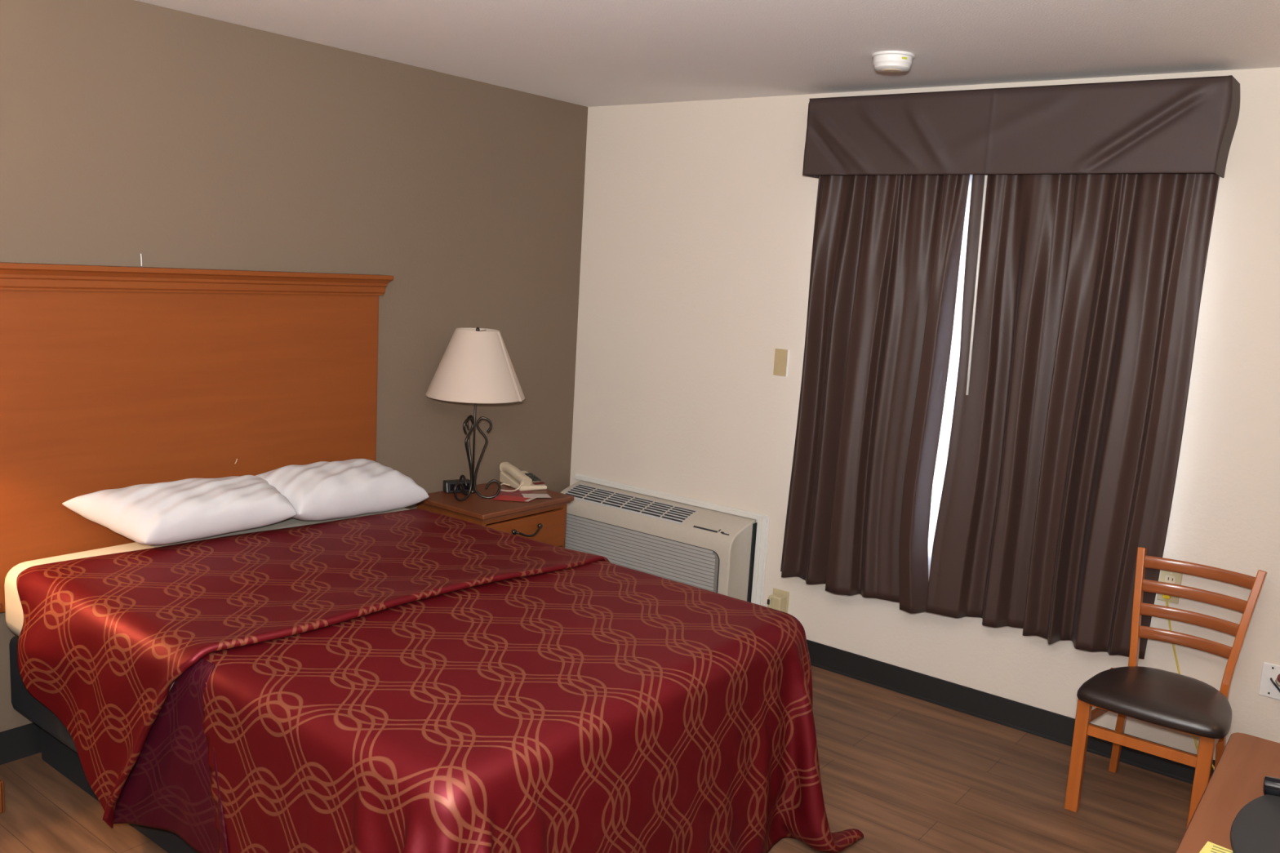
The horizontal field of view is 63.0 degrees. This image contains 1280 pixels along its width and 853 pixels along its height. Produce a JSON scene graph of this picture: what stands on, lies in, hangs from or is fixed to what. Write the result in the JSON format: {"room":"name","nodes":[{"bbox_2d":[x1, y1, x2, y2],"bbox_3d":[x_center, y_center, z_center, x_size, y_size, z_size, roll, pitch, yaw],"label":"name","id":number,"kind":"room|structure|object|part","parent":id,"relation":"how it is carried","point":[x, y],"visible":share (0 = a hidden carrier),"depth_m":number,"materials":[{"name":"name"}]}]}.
{"room":"hotel room","nodes":[
{"label":"hotel room","id":0,"kind":"room"},
{"bbox_2d":[0,0,587,732],"bbox_3d":[-1.922,-0.144,3.329,0.120,2.440,5.370,10,11,37],"label":"wall","id":1,"kind":"structure","parent":0,"point":[129,129],"depth_m":3.98,"materials":[{"name":"beige paint"}]},
{"bbox_2d":[0,722,41,764],"bbox_3d":[-1.950,1.016,3.457,0.006,0.108,5.094,10,11,37],"label":"baseboard","id":2,"kind":"structure","parent":1,"relation":"attached to","point":[23,741],"depth_m":3.38,"materials":[{"name":"black plastic"}]},
{"bbox_2d":[0,666,1192,852],"bbox_3d":[-0.437,1.384,2.343,4.130,0.100,5.370,10,11,37],"label":"floor","id":3,"kind":"structure","parent":0,"point":[912,775],"depth_m":3.49,"materials":[{"name":"brown wood"}]},
{"bbox_2d":[0,602,4,813],"bbox_3d":[-2.127,0.823,2.887,0.344,0.645,0.575,10,11,37],"label":"nightstand","id":4,"kind":"object","parent":3,"relation":"on","point":[2,787],"visible":1,"depth_m":3.06,"materials":[{"name":"brown wood"}]},
{"bbox_2d":[0,262,393,613],"bbox_3d":[-1.560,0.247,3.702,0.085,1.595,1.611,10,11,37],"label":"headboard","id":5,"kind":"object","parent":3,"relation":"on","point":[112,377],"visible":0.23,"depth_m":3.53,"materials":[{"name":"brown wood"}]},
{"bbox_3d":[-1.516,-0.500,3.585,0.085,0.080,1.611,10,11,37],"label":"rail","id":6,"kind":"part","parent":5,"relation":"part of","materials":[{"name":"brown wood"}]},
{"bbox_2d":[4,507,408,852],"bbox_3d":[-0.758,0.829,3.215,2.005,0.690,1.445,10,11,37],"label":"bed","id":7,"kind":"object","parent":3,"relation":"on","point":[59,750],"visible":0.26,"depth_m":3.21,"materials":[{"name":"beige fabric"}]},
{"bbox_3d":[-0.743,0.607,3.179,2.000,0.240,1.445,10,11,37],"label":"mattress","id":8,"kind":"part","parent":7,"relation":"part of","materials":[{"name":"fabric"}]},
{"bbox_2d":[255,458,429,520],"bbox_3d":[-1.148,0.236,3.954,0.281,0.199,0.668,10,11,37],"label":"pillow","id":9,"kind":"object","parent":7,"relation":"on","point":[321,491],"visible":0.86,"depth_m":3.87,"materials":[{"name":"white fabric"}]},
{"bbox_2d":[16,508,863,852],"bbox_3d":[-0.648,0.841,3.032,2.112,0.725,1.853,10,11,37],"label":"comforter","id":10,"kind":"object","parent":7,"relation":"on","point":[415,680],"visible":1,"depth_m":2.67,"materials":[{"name":"red fabric"}]},
{"bbox_2d":[62,475,297,545],"bbox_3d":[-1.500,0.274,3.509,0.273,0.186,0.726,10,11,37],"label":"pillow","id":11,"kind":"object","parent":10,"relation":"on","point":[158,513],"visible":1,"depth_m":3.41,"materials":[{"name":"white fabric"}]},
{"bbox_2d":[417,480,573,547],"bbox_3d":[-0.652,0.628,4.683,0.467,0.645,0.567,10,11,37],"label":"nightstand","id":12,"kind":"object","parent":3,"relation":"on","point":[543,520],"visible":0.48,"depth_m":4.54,"materials":[{"name":"brown wood"}]},
{"bbox_2d":[443,479,470,493],"bbox_3d":[-0.818,0.266,4.678,0.120,0.050,0.054,-2,10,-29],"label":"clock radio","id":13,"kind":"object","parent":12,"relation":"on","point":[448,485],"visible":0.8,"depth_m":4.65,"materials":[{"name":"black plastic"}]},
{"bbox_2d":[425,327,524,501],"bbox_3d":[-0.713,-0.055,4.514,0.424,0.749,0.424,10,11,37],"label":"table lamp","id":14,"kind":"object","parent":12,"relation":"on","point":[475,366],"visible":1,"depth_m":4.36,"materials":[{"name":"fabric"}]},
{"bbox_3d":[-0.756,0.142,4.489,0.011,0.364,0.120,8,10,29],"label":"scroll leg","id":15,"kind":"part","parent":14,"relation":"part of","materials":[{"name":"metal"}]},
{"bbox_3d":[-0.762,0.125,4.594,0.011,0.364,0.120,-3,11,-36],"label":"scroll leg","id":16,"kind":"part","parent":14,"relation":"part of","materials":[{"name":"metal"}]},
{"bbox_3d":[-0.701,-0.272,4.480,0.424,0.288,0.424,10,11,37],"label":"lamp shade","id":17,"kind":"part","parent":14,"relation":"part of","materials":[{"name":"beige fabric"}]},
{"bbox_3d":[-0.662,0.137,4.553,0.120,0.364,0.011,2,9,-9],"label":"scroll leg","id":18,"kind":"part","parent":14,"relation":"part of","materials":[{"name":"metal"}]},
{"bbox_3d":[-0.650,0.335,4.648,0.430,0.010,0.539,10,11,37],"label":"moulding","id":19,"kind":"part","parent":12,"relation":"part of","materials":[{"name":"brown wood"}]},
{"bbox_2d":[490,488,532,497],"bbox_3d":[-0.577,0.302,4.692,0.124,0.002,0.210,6,9,17],"label":"leaflet","id":20,"kind":"object","parent":12,"relation":"on","point":[517,493],"visible":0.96,"depth_m":4.71,"materials":[{"name":"paper"}]},
{"bbox_2d":[491,495,535,502],"bbox_3d":[-0.554,0.317,4.597,0.191,0.002,0.093,4,9,1],"label":"leaflet","id":21,"kind":"object","parent":12,"relation":"on","point":[500,497],"visible":1,"depth_m":4.59,"materials":[{"name":"paper"}]},
{"bbox_2d":[497,462,546,491],"bbox_3d":[-0.573,0.233,4.838,0.223,0.094,0.238,-3,11,-34],"label":"telephone","id":22,"kind":"object","parent":12,"relation":"on","point":[510,475],"visible":1,"depth_m":4.82,"materials":[{"name":"beige plastic"}]},
{"bbox_3d":[-0.595,0.268,4.754,0.085,0.046,0.121,-5,12,-43],"label":"handset cord","id":23,"kind":"part","parent":22,"relation":"part of","materials":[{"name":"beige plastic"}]},
{"bbox_3d":[-0.495,0.476,4.543,0.020,0.170,0.475,10,11,37],"label":"drawer","id":24,"kind":"part","parent":12,"relation":"part of","materials":[{"name":"brown wood"}]},
{"bbox_3d":[-0.484,0.452,4.512,0.047,0.042,0.184,10,11,37],"label":"handle","id":25,"kind":"part","parent":12,"relation":"part of","materials":[{"name":"metal"}]},
{"bbox_2d":[521,493,551,497],"bbox_3d":[-0.464,0.309,4.668,0.123,0.001,0.075,1,9,-14],"label":"note card","id":26,"kind":"object","parent":12,"relation":"on","point":[525,495],"visible":1,"depth_m":4.66,"materials":[{"name":"paper"}]},
{"bbox_2d":[560,480,756,602],"bbox_3d":[0.031,0.648,4.983,1.053,0.592,0.214,10,11,37],"label":"air conditioner","id":27,"kind":"object","parent":3,"relation":"on","point":[701,548],"visible":0.61,"depth_m":4.81,"materials":[{"name":"beige plastic"}]},
{"bbox_2d":[565,484,697,524],"bbox_3d":[-0.059,0.368,5.014,0.721,0.048,0.124,10,11,37],"label":"grille","id":28,"kind":"object","parent":27,"relation":"attached to","point":[614,502],"depth_m":4.98,"materials":[{"name":"beige plastic"}]},
{"bbox_3d":[-0.031,0.657,4.906,0.942,0.342,0.016,10,11,37],"label":"panel","id":29,"kind":"part","parent":27,"relation":"part of","materials":[{"name":"grey plastic"}]},
{"bbox_2d":[1064,546,1266,829],"bbox_3d":[1.709,0.869,3.409,0.431,0.843,0.514,10,11,37],"label":"dining chair","id":30,"kind":"object","parent":3,"relation":"on","point":[1180,703],"visible":0.97,"depth_m":3.40,"materials":[{"name":"brown wood"}]},
{"bbox_3d":[1.439,1.075,3.427,0.040,0.392,0.041,10,11,37],"label":"leg","id":31,"kind":"part","parent":30,"relation":"part of","materials":[{"name":"brown wood"}]},
{"bbox_3d":[1.708,0.832,3.648,0.043,0.843,0.139,6,9,17],"label":"post","id":32,"kind":"part","parent":30,"relation":"part of","materials":[{"name":"brown wood"}]},
{"bbox_3d":[1.687,0.897,3.409,0.370,0.033,0.330,10,11,37],"label":"seat frame","id":33,"kind":"part","parent":30,"relation":"part of","materials":[{"name":"brown wood"}]},
{"bbox_3d":[1.681,0.860,3.370,0.431,0.060,0.420,10,11,37],"label":"seat","id":34,"kind":"part","parent":30,"relation":"part of","materials":[{"name":"black leather"}]},
{"bbox_3d":[1.722,1.125,3.212,0.040,0.392,0.041,10,11,37],"label":"leg","id":35,"kind":"part","parent":30,"relation":"part of","materials":[{"name":"brown wood"}]},
{"bbox_3d":[1.967,0.877,3.453,0.073,0.843,0.128,10,11,37],"label":"post","id":36,"kind":"part","parent":30,"relation":"part of","materials":[{"name":"brown wood"}]},
{"bbox_2d":[1162,594,1214,770],"bbox_3d":[2.084,0.956,3.500,0.701,0.678,0.038,11,12,42],"label":"extension cord","id":37,"kind":"object","parent":3,"relation":"on","point":[1166,597],"visible":0.4,"depth_m":3.67,"materials":[{"name":"plastic"}]},
{"bbox_2d":[1175,732,1279,852],"bbox_3d":[1.088,1.163,1.604,0.641,0.740,1.573,10,11,37],"label":"desk","id":38,"kind":"object","parent":3,"relation":"on","point":[1237,780],"visible":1,"depth_m":2.08,"materials":[{"name":"laminate"}]},
{"bbox_2d":[1199,841,1233,852],"bbox_3d":[1.010,0.748,1.820,0.056,0.002,0.074,11,12,42],"label":"sticky note","id":39,"kind":"object","parent":38,"relation":"on","point":[1210,847],"visible":1,"depth_m":1.84,"materials":[{"name":"yellow paper"}]},
{"bbox_2d":[1230,794,1279,852],"bbox_3d":[1.216,0.750,1.842,0.300,0.015,0.510,10,11,37],"label":"stand base","id":40,"kind":"object","parent":38,"relation":"on","point":[1255,828],"visible":0.98,"depth_m":1.90,"materials":[{"name":"black plastic"}]},
{"bbox_2d":[1262,776,1279,796],"bbox_3d":[1.316,0.709,1.989,0.222,0.060,0.039,9,11,33],"label":"tube","id":41,"kind":"object","parent":38,"relation":"on","point":[1271,786],"visible":1,"depth_m":2.03,"materials":[{"name":"black plastic"}]},
{"bbox_2d":[136,0,1279,106],"bbox_3d":[-0.291,-1.121,1.951,4.130,0.100,5.370,10,11,37],"label":"ceiling","id":42,"kind":"structure","parent":0,"point":[588,53],"depth_m":3.38,"materials":[{"name":"white paint"}]},
{"bbox_2d":[871,50,915,73],"bbox_3d":[0.848,-1.220,3.509,0.142,0.054,0.142,10,11,37],"label":"smoke detector","id":43,"kind":"object","parent":42,"relation":"attached to","point":[884,61],"visible":1,"depth_m":3.46,"materials":[{"name":"white plastic"}]},
{"bbox_2d":[569,66,1279,759],"bbox_3d":[1.287,-0.085,4.147,3.980,2.440,0.168,10,11,37],"label":"wall","id":44,"kind":"structure","parent":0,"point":[699,216],"depth_m":4.54,"materials":[{"name":"beige paint"}]},
{"bbox_2d":[767,587,789,613],"bbox_3d":[0.610,0.796,4.648,0.082,0.130,0.062,10,11,37],"label":"power outlet","id":45,"kind":"object","parent":44,"relation":"attached to","point":[779,600],"visible":0.67,"depth_m":4.63,"materials":[{"name":"beige plastic"}]},
{"bbox_2d":[773,348,789,376],"bbox_3d":[0.616,-0.280,4.559,0.069,0.116,0.007,10,11,37],"label":"blank plate","id":46,"kind":"object","parent":44,"relation":"attached to","point":[781,356],"visible":1,"depth_m":4.55,"materials":[{"name":"white plastic"}]},
{"bbox_2d":[928,174,972,577],"bbox_3d":[1.290,-0.255,4.003,1.210,1.780,0.040,10,11,37],"label":"window","id":47,"kind":"structure","parent":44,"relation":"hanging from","point":[948,411],"depth_m":4.09,"materials":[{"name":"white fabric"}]},
{"bbox_2d":[806,639,1215,784],"bbox_3d":[1.598,1.146,3.950,2.670,0.108,0.011,10,11,37],"label":"baseboard","id":48,"kind":"structure","parent":44,"relation":"attached to","point":[1037,722],"depth_m":4.14,"materials":[{"name":"black plastic"}]},
{"bbox_2d":[802,75,1239,178],"bbox_3d":[1.309,-1.071,3.821,1.519,0.303,0.181,10,11,37],"label":"valance","id":49,"kind":"object","parent":44,"relation":"attached to","point":[1186,125],"visible":1,"depth_m":3.68,"materials":[{"name":"brown fabric"}]},
{"bbox_2d":[780,174,969,613],"bbox_3d":[0.915,-0.262,4.182,0.695,1.925,0.123,10,11,37],"label":"curtain","id":50,"kind":"object","parent":49,"relation":"hanging from","point":[886,255],"visible":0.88,"depth_m":4.19,"materials":[{"name":"brown fabric"}]},
{"bbox_2d":[965,175,987,395],"bbox_3d":[1.237,-0.514,3.840,0.026,0.801,0.010,10,11,37],"label":"wand","id":51,"kind":"object","parent":49,"relation":"hanging from","point":[985,176],"visible":1,"depth_m":3.84,"materials":[{"name":"white plastic"}]},
{"bbox_2d":[925,173,1219,659],"bbox_3d":[1.504,-0.167,3.731,0.820,1.905,0.121,10,11,37],"label":"curtain","id":52,"kind":"object","parent":49,"relation":"hanging from","point":[1065,440],"visible":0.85,"depth_m":3.73,"materials":[{"name":"brown fabric"}]},
{"bbox_2d":[1156,569,1182,604],"bbox_3d":[1.865,0.562,3.679,0.070,0.117,0.009,10,11,37],"label":"power outlet","id":53,"kind":"object","parent":44,"relation":"attached to","point":[1166,576],"visible":0.61,"depth_m":3.67,"materials":[{"name":"beige plastic"}]},
{"bbox_2d":[1164,574,1176,596],"bbox_3d":[1.864,0.561,3.677,0.034,0.075,0.003,10,11,37],"label":"socket","id":54,"kind":"object","parent":53,"relation":"attached to","point":[1171,579],"depth_m":3.67,"materials":[{"name":"beige plastic"}]},
{"bbox_2d":[1257,662,1279,700],"bbox_3d":[2.144,0.859,3.496,0.115,0.117,0.007,10,11,37],"label":"jack plate","id":55,"kind":"object","parent":44,"relation":"attached to","point":[1267,689],"visible":1,"depth_m":3.51,"materials":[{"name":"white plastic"}]},
{"bbox_2d":[1270,674,1279,692],"bbox_3d":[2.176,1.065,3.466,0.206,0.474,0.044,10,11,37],"label":"plug","id":56,"kind":"object","parent":44,"relation":"attached to","point":[1277,679],"visible":1,"depth_m":3.48,"materials":[{"name":"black plastic"}]}
]}

